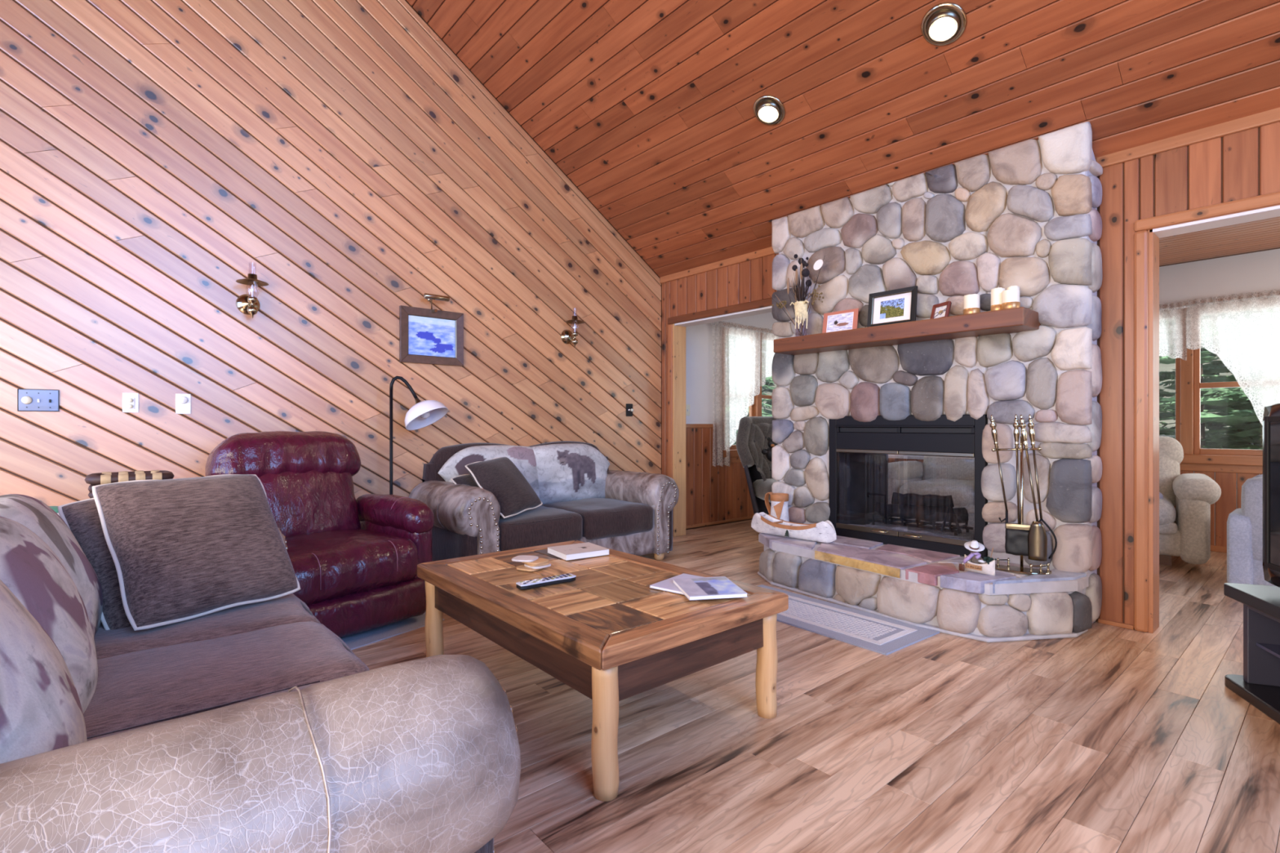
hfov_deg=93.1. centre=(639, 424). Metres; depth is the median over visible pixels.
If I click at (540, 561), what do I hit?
coaster
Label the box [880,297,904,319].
photograph
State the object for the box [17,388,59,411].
switch plate
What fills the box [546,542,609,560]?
hardcover book
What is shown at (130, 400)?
switch plate
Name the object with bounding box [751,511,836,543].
canoe
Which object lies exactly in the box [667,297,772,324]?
trim
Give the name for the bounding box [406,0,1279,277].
ceiling
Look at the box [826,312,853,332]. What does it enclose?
photograph
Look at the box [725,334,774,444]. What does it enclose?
conifer
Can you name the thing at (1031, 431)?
tongs
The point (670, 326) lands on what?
trim
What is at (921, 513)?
log
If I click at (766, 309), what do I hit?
trim
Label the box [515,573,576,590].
remote control
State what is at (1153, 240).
trim
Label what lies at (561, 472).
cushion
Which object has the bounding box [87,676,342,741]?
seat cushion
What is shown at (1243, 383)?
lace curtain
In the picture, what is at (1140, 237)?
trim
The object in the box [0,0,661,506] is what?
wall
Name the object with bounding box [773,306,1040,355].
mantel shelf
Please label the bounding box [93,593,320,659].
seat cushion
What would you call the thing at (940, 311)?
photograph
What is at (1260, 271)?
wall
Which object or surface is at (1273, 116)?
trim
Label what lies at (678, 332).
trim
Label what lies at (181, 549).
throw pillow
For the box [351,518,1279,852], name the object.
floor
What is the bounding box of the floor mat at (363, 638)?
[340,611,444,649]
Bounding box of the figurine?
[959,540,996,576]
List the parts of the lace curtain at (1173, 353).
rod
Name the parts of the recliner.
backrest, seat, armrest, arm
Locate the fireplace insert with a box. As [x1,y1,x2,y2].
[829,414,987,558]
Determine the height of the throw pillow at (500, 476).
0.367 m
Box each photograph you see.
[408,315,455,357]
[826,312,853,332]
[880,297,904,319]
[933,305,946,318]
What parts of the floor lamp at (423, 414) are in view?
bulb, lamp shade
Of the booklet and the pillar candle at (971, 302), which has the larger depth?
the pillar candle at (971, 302)
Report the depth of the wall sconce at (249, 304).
3.61 m
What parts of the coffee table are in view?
leg, inlay panel, short rail, inlay panel, long rail, inlay panel, inlay panel, inlay panel, inlay panel, inlay panel, inlay panel, inlay panel, leg, inlay panel, inlay panel, inlay panel, inlay panel, inlay panel, long rail, short rail, inlay panel, leg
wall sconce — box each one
[235,273,268,318]
[560,307,584,346]
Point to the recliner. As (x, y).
(354, 562)
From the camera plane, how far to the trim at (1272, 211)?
2.91 m
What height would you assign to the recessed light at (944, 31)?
0.133 m
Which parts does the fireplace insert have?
panel, rail, rail, handle, pane, panel, panel, hood panel, handle, fire grate, rail, rail, panel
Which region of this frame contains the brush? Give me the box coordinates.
[1004,414,1031,555]
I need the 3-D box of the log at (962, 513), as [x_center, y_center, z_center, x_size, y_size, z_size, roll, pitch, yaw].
[1.911,0.573,4.000,0.114,0.107,0.478,0,0,-32]
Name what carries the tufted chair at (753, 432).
on the floor at (1106, 738)
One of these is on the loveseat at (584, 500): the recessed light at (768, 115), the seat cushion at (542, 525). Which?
the seat cushion at (542, 525)
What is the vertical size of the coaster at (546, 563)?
0.008 m
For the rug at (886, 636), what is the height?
0.012 m
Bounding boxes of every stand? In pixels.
[991,435,1052,574]
[1223,582,1279,724]
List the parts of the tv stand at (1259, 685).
panel, rail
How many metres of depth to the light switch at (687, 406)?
6.15 m
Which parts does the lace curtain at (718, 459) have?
rod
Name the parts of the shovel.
handle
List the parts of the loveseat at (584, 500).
arm, arm panel, arm panel, nailhead trim, backrest, frame, rail, arm, arm panel, leg, arm panel, nailhead trim, arm panel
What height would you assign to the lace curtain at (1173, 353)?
0.510 m
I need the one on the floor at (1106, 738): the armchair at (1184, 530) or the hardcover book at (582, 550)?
the armchair at (1184, 530)
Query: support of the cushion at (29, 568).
on the sofa at (255, 727)
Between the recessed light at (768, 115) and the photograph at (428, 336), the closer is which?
the recessed light at (768, 115)
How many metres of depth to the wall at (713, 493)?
6.33 m
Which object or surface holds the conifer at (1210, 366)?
on the trees at (1162, 367)
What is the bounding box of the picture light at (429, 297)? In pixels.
[423,293,449,313]
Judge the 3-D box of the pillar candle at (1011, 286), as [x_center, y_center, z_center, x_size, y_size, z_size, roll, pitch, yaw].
[2.007,-0.672,3.263,0.064,0.144,0.064,0,0,-41]
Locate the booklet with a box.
[672,576,746,599]
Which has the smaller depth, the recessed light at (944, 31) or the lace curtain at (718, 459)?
the recessed light at (944, 31)
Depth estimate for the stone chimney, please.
3.44 m
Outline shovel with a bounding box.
[1019,414,1047,561]
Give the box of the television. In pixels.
[1262,403,1279,587]
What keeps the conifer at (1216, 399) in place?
on the trees at (1162, 367)
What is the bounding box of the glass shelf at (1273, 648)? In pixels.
[1256,642,1279,658]
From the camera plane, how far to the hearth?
3.13 m
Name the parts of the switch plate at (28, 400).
dimmer knob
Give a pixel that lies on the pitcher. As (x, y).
(779, 508)
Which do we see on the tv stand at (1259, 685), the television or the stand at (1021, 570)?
the television
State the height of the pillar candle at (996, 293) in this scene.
0.135 m
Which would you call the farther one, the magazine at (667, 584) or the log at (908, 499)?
the log at (908, 499)
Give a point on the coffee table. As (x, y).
(611, 637)
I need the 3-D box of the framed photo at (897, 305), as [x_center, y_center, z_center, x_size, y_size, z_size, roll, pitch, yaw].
[1.553,-0.717,3.739,0.049,0.232,0.305,0,0,-41]
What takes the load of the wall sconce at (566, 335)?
attached to the wall at (157, 156)
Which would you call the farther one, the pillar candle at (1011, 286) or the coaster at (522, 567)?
the pillar candle at (1011, 286)
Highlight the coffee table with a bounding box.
[417,540,788,801]
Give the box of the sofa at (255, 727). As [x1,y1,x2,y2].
[0,493,520,852]
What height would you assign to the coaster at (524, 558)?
0.008 m
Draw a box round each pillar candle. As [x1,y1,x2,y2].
[963,293,980,314]
[990,287,1004,311]
[1001,288,1020,309]
[1006,285,1019,289]
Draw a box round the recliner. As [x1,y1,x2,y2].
[204,431,434,637]
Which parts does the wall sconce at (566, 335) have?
wall plate, lamp shade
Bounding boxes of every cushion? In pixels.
[0,493,102,636]
[0,516,97,713]
[0,579,87,764]
[83,621,368,737]
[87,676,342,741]
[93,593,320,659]
[437,444,539,497]
[497,505,582,551]
[531,443,609,504]
[542,497,653,540]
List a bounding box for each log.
[874,502,943,521]
[891,492,954,506]
[908,505,968,523]
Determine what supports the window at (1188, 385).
in the wall at (1260, 271)
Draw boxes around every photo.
[822,307,858,333]
[866,285,917,327]
[929,301,951,319]
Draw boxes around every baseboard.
[685,515,753,528]
[1097,617,1134,629]
[1210,545,1226,552]
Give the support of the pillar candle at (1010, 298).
on the mantel shelf at (1015, 320)
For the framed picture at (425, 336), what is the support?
attached to the wall at (157, 156)
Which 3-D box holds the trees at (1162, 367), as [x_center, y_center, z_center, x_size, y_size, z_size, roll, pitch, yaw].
[9.347,-1.980,10.613,40.000,7.766,40.000,0,0,-41]
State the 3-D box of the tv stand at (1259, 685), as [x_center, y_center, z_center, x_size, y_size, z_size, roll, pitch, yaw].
[2.422,0.844,1.862,0.520,0.412,1.110,0,0,19]
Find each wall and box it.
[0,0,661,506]
[661,121,1279,625]
[685,311,777,525]
[888,248,1279,546]
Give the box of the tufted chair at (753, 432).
[736,416,777,515]
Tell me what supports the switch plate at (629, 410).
attached to the wall at (157, 156)
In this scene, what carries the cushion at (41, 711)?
on the sofa at (255, 727)
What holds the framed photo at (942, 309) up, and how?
on the mantel shelf at (1015, 320)
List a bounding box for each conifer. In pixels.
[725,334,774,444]
[725,335,775,439]
[1159,307,1279,449]
[1159,309,1279,444]
[1159,309,1279,448]
[1159,323,1253,439]
[1200,324,1279,449]
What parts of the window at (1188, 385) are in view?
rail, head casing, apron trim, sill, rail, meeting rail, rail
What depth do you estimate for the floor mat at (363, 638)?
3.06 m
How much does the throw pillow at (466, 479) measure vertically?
0.350 m
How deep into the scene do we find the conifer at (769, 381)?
11.47 m
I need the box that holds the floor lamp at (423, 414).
[389,375,448,494]
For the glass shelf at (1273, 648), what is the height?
0.012 m
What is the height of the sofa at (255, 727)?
0.914 m
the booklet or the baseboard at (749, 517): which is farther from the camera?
the baseboard at (749, 517)
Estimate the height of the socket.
0.075 m
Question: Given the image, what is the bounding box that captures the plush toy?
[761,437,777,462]
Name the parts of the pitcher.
handle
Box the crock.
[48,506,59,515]
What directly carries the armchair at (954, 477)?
on the floor at (1106, 738)
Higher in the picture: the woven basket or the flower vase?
the flower vase
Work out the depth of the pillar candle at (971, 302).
3.33 m
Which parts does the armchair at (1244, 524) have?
arm, backrest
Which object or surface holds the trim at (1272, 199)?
attached to the wall at (1245, 164)
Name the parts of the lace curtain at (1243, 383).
rod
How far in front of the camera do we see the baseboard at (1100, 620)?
3.16 m
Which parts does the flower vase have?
stem, stem, stem, stem, stem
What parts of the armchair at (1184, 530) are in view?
seat, backrest, arm, armrest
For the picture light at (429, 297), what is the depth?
4.30 m
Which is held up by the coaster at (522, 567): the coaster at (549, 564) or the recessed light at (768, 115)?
the coaster at (549, 564)
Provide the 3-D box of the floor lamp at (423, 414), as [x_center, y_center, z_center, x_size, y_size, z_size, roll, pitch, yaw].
[-1.516,0.364,3.991,0.486,1.372,0.286,0,0,-15]
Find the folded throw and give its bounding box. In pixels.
[1159,492,1163,498]
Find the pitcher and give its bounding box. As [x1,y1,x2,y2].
[764,492,789,521]
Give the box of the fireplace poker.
[990,414,1008,528]
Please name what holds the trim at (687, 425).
attached to the wall at (713, 493)
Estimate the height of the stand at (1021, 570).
0.700 m
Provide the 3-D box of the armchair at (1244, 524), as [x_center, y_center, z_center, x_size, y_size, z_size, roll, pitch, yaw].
[4.503,0.670,3.373,0.850,0.720,1.730,0,0,-41]
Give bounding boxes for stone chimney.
[771,121,1102,623]
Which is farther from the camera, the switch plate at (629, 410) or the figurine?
the switch plate at (629, 410)
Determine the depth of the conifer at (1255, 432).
6.41 m
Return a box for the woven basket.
[84,470,173,498]
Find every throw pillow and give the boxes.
[57,497,131,630]
[92,474,300,631]
[450,474,502,516]
[465,457,542,518]
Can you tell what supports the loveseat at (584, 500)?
on the floor at (1106, 738)
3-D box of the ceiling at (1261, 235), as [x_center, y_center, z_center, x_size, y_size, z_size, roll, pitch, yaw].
[3.451,-1.429,4.505,2.940,0.122,6.610,0,0,-41]
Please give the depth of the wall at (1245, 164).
3.15 m
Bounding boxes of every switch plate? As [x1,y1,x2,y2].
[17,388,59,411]
[122,392,138,412]
[626,404,633,416]
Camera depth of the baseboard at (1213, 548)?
5.01 m
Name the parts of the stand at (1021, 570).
post, plate, gallery post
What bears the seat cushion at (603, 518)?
on the loveseat at (584, 500)
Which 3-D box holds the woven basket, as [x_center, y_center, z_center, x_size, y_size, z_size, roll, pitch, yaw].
[-2.198,0.359,2.620,0.294,0.308,0.233,0,0,-41]
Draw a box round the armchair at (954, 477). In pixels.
[888,455,974,532]
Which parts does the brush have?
handle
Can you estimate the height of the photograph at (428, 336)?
0.276 m
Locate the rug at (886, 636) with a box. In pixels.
[757,584,939,655]
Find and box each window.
[720,321,778,462]
[1159,292,1279,474]
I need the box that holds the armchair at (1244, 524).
[1226,476,1275,586]
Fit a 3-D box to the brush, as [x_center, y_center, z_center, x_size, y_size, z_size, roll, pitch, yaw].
[1.985,0.314,3.178,0.128,0.739,0.069,0,0,35]
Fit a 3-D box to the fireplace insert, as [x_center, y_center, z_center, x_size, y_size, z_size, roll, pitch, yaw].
[1.830,0.352,3.989,0.576,0.825,1.000,0,0,-41]
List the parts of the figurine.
paddle blade, arm, arm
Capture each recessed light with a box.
[753,94,785,125]
[920,1,967,45]
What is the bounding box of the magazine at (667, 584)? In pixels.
[649,573,702,594]
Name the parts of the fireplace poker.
handle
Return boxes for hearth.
[757,533,1092,642]
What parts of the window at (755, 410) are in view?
casing, sill, rail, apron trim, meeting rail, rail, head casing, meeting rail, rail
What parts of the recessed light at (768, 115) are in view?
bulb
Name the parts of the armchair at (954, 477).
arm, armrest, seat, backrest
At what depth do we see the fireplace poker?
3.24 m
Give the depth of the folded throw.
4.52 m
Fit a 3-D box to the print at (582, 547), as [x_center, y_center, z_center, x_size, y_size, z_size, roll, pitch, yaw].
[-0.293,0.583,2.873,0.222,0.001,0.199,0,0,-34]
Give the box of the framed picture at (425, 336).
[399,305,463,366]
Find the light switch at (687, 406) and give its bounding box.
[685,404,689,415]
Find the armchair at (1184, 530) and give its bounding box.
[1159,435,1221,565]
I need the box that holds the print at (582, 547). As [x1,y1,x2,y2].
[547,542,608,554]
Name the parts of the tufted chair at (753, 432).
seat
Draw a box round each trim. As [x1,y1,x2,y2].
[660,246,775,283]
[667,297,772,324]
[667,324,672,478]
[672,324,685,537]
[674,306,772,327]
[685,423,719,427]
[1095,107,1279,168]
[1133,191,1279,231]
[1133,230,1148,632]
[1147,229,1159,633]
[1149,204,1279,238]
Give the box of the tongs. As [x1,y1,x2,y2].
[1026,414,1057,559]
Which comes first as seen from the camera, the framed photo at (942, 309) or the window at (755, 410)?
the framed photo at (942, 309)
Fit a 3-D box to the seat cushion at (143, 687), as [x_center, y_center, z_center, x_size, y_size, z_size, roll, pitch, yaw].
[-1.110,0.716,1.532,0.733,0.253,0.520,0,0,-40]
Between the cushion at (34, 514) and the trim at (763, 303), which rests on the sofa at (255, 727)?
the cushion at (34, 514)
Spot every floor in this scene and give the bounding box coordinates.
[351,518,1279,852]
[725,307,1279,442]
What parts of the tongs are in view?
handle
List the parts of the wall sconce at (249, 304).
wall plate, lamp shade, bulb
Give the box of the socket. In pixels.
[414,396,422,404]
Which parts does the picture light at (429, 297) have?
lamp shade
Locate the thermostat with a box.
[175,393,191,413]
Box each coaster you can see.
[511,555,538,562]
[515,564,542,571]
[521,557,548,564]
[524,561,549,566]
[524,563,551,568]
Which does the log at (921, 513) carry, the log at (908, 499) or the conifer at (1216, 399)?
the log at (908, 499)
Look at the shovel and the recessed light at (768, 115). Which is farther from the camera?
the recessed light at (768, 115)
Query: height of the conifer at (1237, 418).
6.989 m
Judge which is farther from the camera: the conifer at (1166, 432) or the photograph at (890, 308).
the conifer at (1166, 432)
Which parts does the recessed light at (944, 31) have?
bulb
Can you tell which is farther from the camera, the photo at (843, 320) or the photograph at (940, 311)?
the photo at (843, 320)
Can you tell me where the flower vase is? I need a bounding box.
[769,253,825,335]
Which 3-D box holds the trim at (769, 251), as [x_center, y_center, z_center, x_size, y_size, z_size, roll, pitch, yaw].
[0.704,-1.393,5.250,0.030,0.065,1.550,0,0,-41]
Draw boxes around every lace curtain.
[710,320,778,466]
[1159,301,1186,360]
[1183,288,1279,426]
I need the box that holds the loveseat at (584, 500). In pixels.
[408,440,679,561]
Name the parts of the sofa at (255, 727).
arm, arm, arm panel, nailhead trim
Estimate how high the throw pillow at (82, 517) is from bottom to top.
0.441 m
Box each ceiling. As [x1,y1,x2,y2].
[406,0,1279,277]
[1159,216,1279,266]

